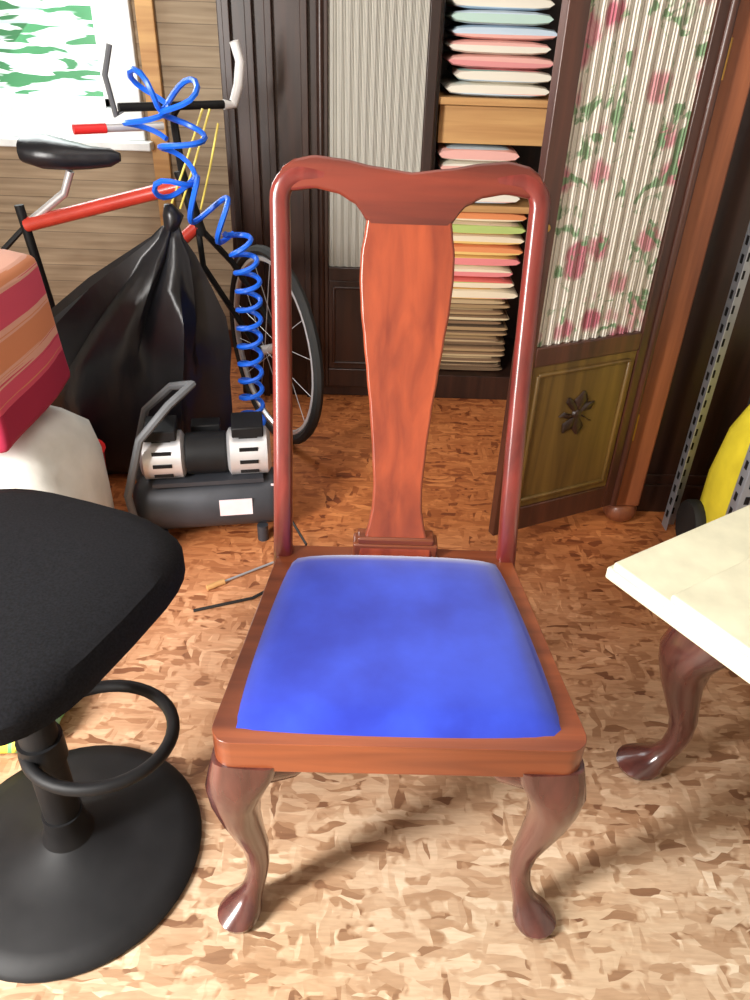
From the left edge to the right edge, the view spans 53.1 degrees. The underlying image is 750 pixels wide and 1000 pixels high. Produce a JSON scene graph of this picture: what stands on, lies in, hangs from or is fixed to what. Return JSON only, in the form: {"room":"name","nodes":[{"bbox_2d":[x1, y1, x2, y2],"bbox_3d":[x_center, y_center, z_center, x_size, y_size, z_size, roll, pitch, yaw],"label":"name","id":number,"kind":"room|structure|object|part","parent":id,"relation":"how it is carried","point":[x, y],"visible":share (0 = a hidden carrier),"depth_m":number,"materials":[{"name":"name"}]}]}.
{"room":"storage room","nodes":[
{"label":"storage room","id":0,"kind":"room"},
{"bbox_2d":[0,0,233,328],"bbox_3d":[0.044,-1.741,2.821,3.750,2.450,0.100,2,33,-1],"label":"wall","id":1,"kind":"structure","parent":0,"point":[70,253],"depth_m":3.06,"materials":[{"name":"brown wood"}]},
{"bbox_2d":[0,0,153,150],"bbox_3d":[-1.294,-1.922,2.638,0.880,1.230,0.140,2,33,-1],"label":"window","id":2,"kind":"structure","parent":1,"relation":"in","point":[52,52],"depth_m":2.85,"materials":[{"name":"white paint"}]},
{"bbox_3d":[-1.293,-1.954,2.659,0.600,0.980,0.010,2,33,-1],"label":"pane","id":3,"kind":"part","parent":2,"relation":"part of","materials":[{"name":"white glass"}]},
{"bbox_2d":[134,0,175,225],"bbox_3d":[-0.843,-1.585,2.852,0.065,2.100,0.025,2,33,-1],"label":"trim","id":4,"kind":"structure","parent":1,"relation":"attached to","point":[144,9],"depth_m":2.81,"materials":[{"name":"brown wood"}]},
{"bbox_2d":[228,329,233,346],"bbox_3d":[-1.217,-0.751,3.401,1.300,0.080,0.015,2,33,-1],"label":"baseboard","id":5,"kind":"structure","parent":1,"relation":"attached to","point":[229,330],"depth_m":3.40,"materials":[{"name":"brown wood"}]},
{"bbox_2d":[0,347,749,999],"bbox_3d":[-0.004,0.496,1.681,3.950,0.060,4.450,2,33,-1],"label":"floor","id":6,"kind":"structure","parent":0,"point":[377,886],"depth_m":1.45,"materials":[{"name":"beige wood"}]},
{"bbox_2d":[0,714,63,753],"bbox_3d":[-0.794,0.416,1.616,0.298,0.095,0.299,2,33,-1],"label":"striped towel","id":7,"kind":"object","parent":6,"relation":"on","point":[9,748],"visible":0.02,"depth_m":1.50,"materials":[{"name":"fabric"}]},
{"bbox_2d":[0,405,113,507],"bbox_3d":[-0.964,0.004,1.867,0.569,0.502,0.462,2,33,-1],"label":"plastic bag","id":8,"kind":"object","parent":6,"relation":"on","point":[61,453],"visible":0.36,"depth_m":1.75,"materials":[{"name":"white plastic"}]},
{"bbox_2d":[0,249,69,452],"bbox_3d":[-1.009,-0.350,1.635,0.528,0.335,0.414,2,33,-1],"label":"patterned blanket","id":9,"kind":"object","parent":8,"relation":"on","point":[34,369],"visible":1,"depth_m":1.63,"materials":[{"name":"fabric"}]},
{"bbox_2d":[0,488,201,983],"bbox_3d":[-0.539,0.371,1.196,0.455,0.644,0.455,12,34,15],"label":"bar stool","id":10,"kind":"object","parent":6,"relation":"on","point":[99,844],"visible":1,"depth_m":1.19,"materials":[{"name":"black metal"}]},
{"bbox_2d":[98,439,105,464],"bbox_3d":[-0.871,-0.049,2.213,0.180,0.220,0.180,2,33,-1],"label":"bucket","id":11,"kind":"object","parent":6,"relation":"on","point":[101,442],"visible":0.07,"depth_m":2.18,"materials":[{"name":"plastic"}]},
{"bbox_2d":[51,203,232,474],"bbox_3d":[-0.781,-0.480,2.317,0.673,0.835,0.394,2,33,-1],"label":"garbage bag","id":12,"kind":"object","parent":6,"relation":"on","point":[151,318],"visible":0.73,"depth_m":2.20,"materials":[{"name":"black plastic"}]},
{"bbox_2d":[0,40,323,444],"bbox_3d":[-0.969,-0.821,2.474,1.742,1.225,0.504,7,33,7],"label":"bicycle","id":13,"kind":"object","parent":6,"relation":"on","point":[44,151],"visible":0.57,"depth_m":2.31,"materials":[{"name":"red paint"}]},
{"bbox_3d":[-0.910,-0.708,2.472,1.241,0.730,0.154,2,33,-1],"label":"frame","id":14,"kind":"part","parent":13,"relation":"part of","materials":[{"name":"red paint"}]},
{"bbox_2d":[171,108,218,209],"bbox_3d":[-0.518,-0.964,2.130,0.166,0.268,0.016,2,33,-1],"label":"cords","id":15,"kind":"object","parent":13,"relation":"hanging from","point":[209,110],"visible":0.68,"depth_m":2.12,"materials":[{"name":"yellow plastic"}]},
{"bbox_2d":[124,380,306,611],"bbox_3d":[-0.445,-0.041,1.985,0.515,0.481,0.475,2,33,-1],"label":"air compressor","id":16,"kind":"object","parent":6,"relation":"on","point":[207,475],"visible":0.93,"depth_m":2.06,"materials":[{"name":"grey paint"}]},
{"bbox_3d":[-0.588,-0.121,2.045,0.226,0.422,0.219,2,33,-1],"label":"carry handle","id":17,"kind":"part","parent":16,"relation":"part of","materials":[{"name":"grey plastic"}]},
{"bbox_2d":[122,66,265,424],"bbox_3d":[-0.501,-0.599,2.205,0.347,1.170,0.146,2,33,-1],"label":"air hose","id":18,"kind":"object","parent":16,"relation":"attached to","point":[164,111],"visible":0.82,"depth_m":2.04,"materials":[{"name":"blue plastic"}]},
{"bbox_3d":[-0.466,-0.155,2.080,0.326,0.153,0.175,2,33,-1],"label":"motor","id":19,"kind":"part","parent":16,"relation":"part of","materials":[{"name":"black metal"}]},
{"bbox_3d":[-0.471,0.003,2.168,0.431,0.206,0.217,2,33,-1],"label":"air tank","id":20,"kind":"part","parent":16,"relation":"part of","materials":[{"name":"black metal"}]},
{"bbox_2d":[206,561,273,590],"bbox_3d":[-0.360,0.202,2.043,0.211,0.015,0.016,-20,39,-30],"label":"screwdriver","id":21,"kind":"object","parent":6,"relation":"on","point":[221,582],"visible":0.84,"depth_m":2.01,"materials":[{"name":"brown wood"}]},
{"bbox_2d":[216,0,561,399],"bbox_3d":[0.125,-1.407,2.634,1.245,2.100,0.476,2,33,-1],"label":"cupboard","id":22,"kind":"object","parent":6,"relation":"on","point":[354,80],"visible":0.44,"depth_m":2.51,"materials":[{"name":"brown wood"}]},
{"bbox_3d":[-0.019,-0.661,2.859,0.315,0.345,0.024,2,33,-1],"label":"door panel","id":23,"kind":"part","parent":22,"relation":"part of","materials":[{"name":"brown wood"}]},
{"bbox_3d":[0.003,-1.270,2.461,0.385,1.950,0.036,2,33,-1],"label":"door frame","id":24,"kind":"part","parent":22,"relation":"part of","materials":[{"name":"brown wood"}]},
{"bbox_2d":[328,0,430,266],"bbox_3d":[0.010,-1.440,2.357,0.325,1.450,0.008,2,33,-1],"label":"door curtain","id":25,"kind":"object","parent":22,"relation":"hanging from","point":[379,51],"depth_m":2.44,"materials":[{"name":"white fabric"}]},
{"bbox_2d":[439,298,509,370],"bbox_3d":[0.358,-0.734,3.078,0.320,0.298,0.363,2,33,-1],"label":"stack","id":26,"kind":"object","parent":22,"relation":"in","point":[476,328],"visible":0.51,"depth_m":2.93,"materials":[{"name":"beige fabric"}]},
{"bbox_2d":[452,212,526,298],"bbox_3d":[0.382,-0.989,2.909,0.330,0.315,0.368,2,33,-1],"label":"folded fabric","id":27,"kind":"object","parent":26,"relation":"on","point":[486,245],"visible":0.56,"depth_m":2.76,"materials":[{"name":"multicoloured fabric"}]},
{"bbox_2d":[435,140,519,203],"bbox_3d":[0.366,-1.213,2.745,0.300,0.182,0.340,2,33,-1],"label":"linens","id":28,"kind":"object","parent":22,"relation":"in","point":[448,155],"visible":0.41,"depth_m":2.58,"materials":[{"name":"pink fabric"}]},
{"bbox_2d":[440,0,556,97],"bbox_3d":[0.413,-1.545,2.552,0.350,0.282,0.361,2,33,-1],"label":"linens","id":29,"kind":"object","parent":22,"relation":"in","point":[493,55],"visible":0.97,"depth_m":2.42,"materials":[{"name":"multicoloured fabric"}]},
{"bbox_2d":[205,155,586,939],"bbox_3d":[0.039,0.103,1.212,0.576,1.120,0.617,2,33,-1],"label":"dining chair","id":30,"kind":"object","parent":6,"relation":"on","point":[393,651],"visible":1,"depth_m":1.18,"materials":[{"name":"brown wood"}]},
{"bbox_3d":[-0.175,0.513,1.211,0.171,0.412,0.168,2,33,-1],"label":"leg","id":31,"kind":"part","parent":30,"relation":"part of","materials":[{"name":"brown wood"}]},
{"bbox_3d":[-0.122,-0.017,1.396,0.127,1.111,0.176,2,33,-1],"label":"post","id":32,"kind":"part","parent":30,"relation":"part of","materials":[{"name":"brown wood"}]},
{"bbox_2d":[236,555,560,737],"bbox_3d":[0.036,0.212,1.202,0.485,0.040,0.422,2,33,-1],"label":"seat cushion","id":33,"kind":"object","parent":30,"relation":"on","point":[334,646],"depth_m":1.14,"materials":[{"name":"blue fabric"}]},
{"bbox_3d":[0.035,0.238,1.230,0.524,0.058,0.455,2,33,-1],"label":"seat frame","id":34,"kind":"part","parent":30,"relation":"part of","materials":[{"name":"brown wood"}]},
{"bbox_3d":[0.201,-0.007,1.400,0.127,1.111,0.176,2,33,-1],"label":"post","id":35,"kind":"part","parent":30,"relation":"part of","materials":[{"name":"brown wood"}]},
{"bbox_3d":[0.230,0.524,1.216,0.171,0.412,0.168,2,33,-1],"label":"leg","id":36,"kind":"part","parent":30,"relation":"part of","materials":[{"name":"brown wood"}]},
{"bbox_2d":[488,0,749,535],"bbox_3d":[1.009,-0.954,2.033,1.318,2.050,1.050,2,33,-1],"label":"folding screen","id":37,"kind":"object","parent":6,"relation":"on","point":[644,165],"visible":0.87,"depth_m":1.82,"materials":[{"name":"brown wood"}]},
{"bbox_3d":[0.531,-0.186,2.026,0.331,0.420,0.024,-13,36,-22],"label":"door panel","id":38,"kind":"part","parent":37,"relation":"part of","materials":[{"name":"brown wood"}]},
{"bbox_2d":[537,0,716,346],"bbox_3d":[0.557,-0.945,1.538,0.341,1.325,0.008,-13,36,-22],"label":"door curtain","id":39,"kind":"object","parent":37,"relation":"hanging from","point":[642,69],"depth_m":1.67,"materials":[{"name":"fabric"}]},
{"bbox_3d":[0.792,-0.808,1.795,0.100,2.050,0.100,2,33,-1],"label":"corner post","id":40,"kind":"part","parent":37,"relation":"part of","materials":[{"name":"brown wood"}]},
{"bbox_2d":[606,505,749,780],"bbox_3d":[0.841,0.365,1.402,0.620,0.514,0.620,-17,38,-27],"label":"side table","id":41,"kind":"object","parent":6,"relation":"on","point":[697,580],"visible":1,"depth_m":1.34,"materials":[{"name":"beige paint"}]},
{"bbox_3d":[0.599,0.396,1.447,0.181,0.400,0.151,2,33,-1],"label":"table leg","id":42,"kind":"part","parent":41,"relation":"part of","materials":[{"name":"brown wood"}]},
{"bbox_2d":[662,222,749,529],"bbox_3d":[1.297,-0.656,1.635,0.760,2.000,0.366,2,33,-1],"label":"shelving unit","id":43,"kind":"object","parent":6,"relation":"on","point":[740,498],"visible":0.73,"depth_m":2.01,"materials":[{"name":"grey metal"}]},
{"bbox_2d":[675,398,749,535],"bbox_3d":[1.106,-0.128,1.958,0.380,0.751,0.356,2,33,-1],"label":"washer","id":44,"kind":"object","parent":6,"relation":"on","point":[723,474],"visible":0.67,"depth_m":2.05,"materials":[{"name":"yellow plastic"}]}
]}

